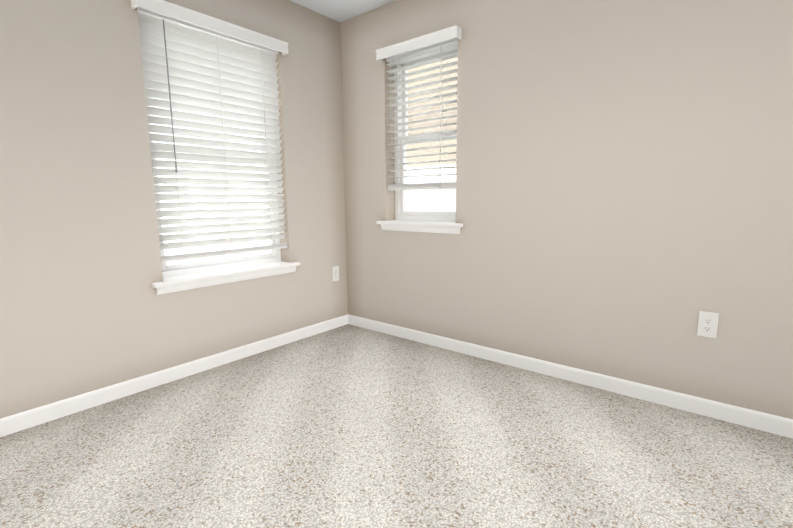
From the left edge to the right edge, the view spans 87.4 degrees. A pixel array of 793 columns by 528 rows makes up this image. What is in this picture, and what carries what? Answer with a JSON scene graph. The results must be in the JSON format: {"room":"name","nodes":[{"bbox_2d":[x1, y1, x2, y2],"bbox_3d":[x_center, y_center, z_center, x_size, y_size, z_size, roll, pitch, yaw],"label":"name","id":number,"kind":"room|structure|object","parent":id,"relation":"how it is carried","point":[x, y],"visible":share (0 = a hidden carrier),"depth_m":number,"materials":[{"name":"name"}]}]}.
{"room":"empty bedroom","nodes":[
{"label":"empty bedroom","id":0,"kind":"room"},
{"bbox_2d":[0,0,347,417],"bbox_3d":[-1.803,-0.442,1.934,0.200,2.440,4.500,7,11,39],"label":"wall","id":1,"kind":"structure","parent":0,"point":[85,307],"depth_m":2.17,"materials":[{"name":"paint"}]},
{"bbox_2d":[0,314,347,436],"bbox_3d":[-1.711,0.732,2.048,0.014,0.083,4.100,7,11,39],"label":"baseboard","id":2,"kind":"structure","parent":1,"relation":"attached to","point":[14,423],"depth_m":2.38,"materials":[{"name":"white paint"}]},
{"bbox_2d":[148,104,280,277],"bbox_3d":[-1.204,-0.698,2.737,0.104,1.526,0.890,7,11,39],"label":"window","id":3,"kind":"structure","parent":1,"relation":"in","point":[200,266],"depth_m":2.79,"materials":[{"name":"white plastic"}]},
{"bbox_2d":[131,0,287,261],"bbox_3d":[-1.080,-0.760,2.625,0.128,1.414,0.942,7,11,39],"label":"window blind","id":4,"kind":"object","parent":3,"relation":"attached to","point":[189,57],"visible":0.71,"depth_m":2.57,"materials":[{"name":"white paint"}]},
{"bbox_2d":[152,261,300,294],"bbox_3d":[-1.097,0.079,2.775,0.156,0.074,1.010,7,11,39],"label":"window sill","id":5,"kind":"structure","parent":1,"relation":"attached to","point":[187,282],"depth_m":2.67,"materials":[{"name":"white paint"}]},
{"bbox_2d":[332,266,338,281],"bbox_3d":[-0.506,0.081,3.453,0.009,0.124,0.076,7,11,39],"label":"electrical outlet","id":6,"kind":"object","parent":1,"relation":"attached to","point":[335,273],"visible":1,"depth_m":3.45,"materials":[{"name":"white plastic"}]},
{"bbox_2d":[290,0,395,21],"bbox_3d":[0.087,-1.484,0.207,5.100,0.120,4.500,7,11,39],"label":"ceiling","id":7,"kind":"structure","parent":0,"point":[340,10],"depth_m":2.98,"materials":[{"name":"paint"}]},
{"bbox_2d":[0,324,792,527],"bbox_3d":[0.107,1.045,0.600,5.100,0.120,4.500,7,11,39],"label":"floor","id":8,"kind":"structure","parent":0,"point":[348,426],"depth_m":1.76,"materials":[{"name":"carpet"}]},
{"bbox_2d":[340,0,792,418],"bbox_3d":[1.532,-0.477,1.987,4.900,2.440,0.200,7,11,39],"label":"wall","id":9,"kind":"structure","parent":0,"point":[624,189],"depth_m":2.22,"materials":[{"name":"paint"}]},
{"bbox_2d":[376,220,462,233],"bbox_3d":[0.180,-0.274,3.043,0.740,0.074,0.156,7,11,39],"label":"window sill","id":10,"kind":"structure","parent":9,"relation":"attached to","point":[426,226],"depth_m":2.98,"materials":[{"name":"white paint"}]},
{"bbox_2d":[394,46,457,221],"bbox_3d":[0.257,-0.908,3.047,0.620,1.229,0.104,7,11,39],"label":"window","id":11,"kind":"structure","parent":9,"relation":"in","point":[401,211],"depth_m":3.14,"materials":[{"name":"white plastic"}]},
{"bbox_2d":[376,25,461,197],"bbox_3d":[0.155,-0.995,2.908,0.672,1.057,0.128,7,11,39],"label":"window blind","id":12,"kind":"object","parent":11,"relation":"attached to","point":[426,45],"visible":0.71,"depth_m":2.88,"materials":[{"name":"white paint"}]},
{"bbox_2d":[348,314,792,438],"bbox_3d":[1.396,0.692,2.148,4.700,0.083,0.014,7,11,39],"label":"baseboard","id":13,"kind":"structure","parent":9,"relation":"attached to","point":[767,422],"depth_m":2.32,"materials":[{"name":"white paint"}]},
{"bbox_2d":[697,311,718,337],"bbox_3d":[1.500,0.293,2.001,0.076,0.124,0.009,7,11,39],"label":"electrical outlet","id":14,"kind":"object","parent":9,"relation":"attached to","point":[707,324],"visible":1,"depth_m":2.00,"materials":[{"name":"white plastic"}]},
{"label":"outside","id":15,"kind":"structure","parent":0,"visible":0},
{"bbox_3d":[-0.398,3.582,4.104,28.000,0.200,28.000,7,11,39],"label":"ground","id":16,"kind":"structure","parent":15,"visible":0},
{"bbox_2d":[163,221,268,263],"bbox_3d":[-4.538,1.419,5.372,0.100,3.750,9.350,7,11,39],"label":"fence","id":17,"kind":"object","parent":16,"relation":"on","point":[225,246],"depth_m":6.96,"materials":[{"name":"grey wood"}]},
{"bbox_2d":[406,57,457,210],"bbox_3d":[5.466,-2.516,7.295,14.800,10.780,7.900,7,11,39],"label":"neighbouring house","id":18,"kind":"structure","parent":16,"relation":"on","point":[414,201],"depth_m":6.84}
]}

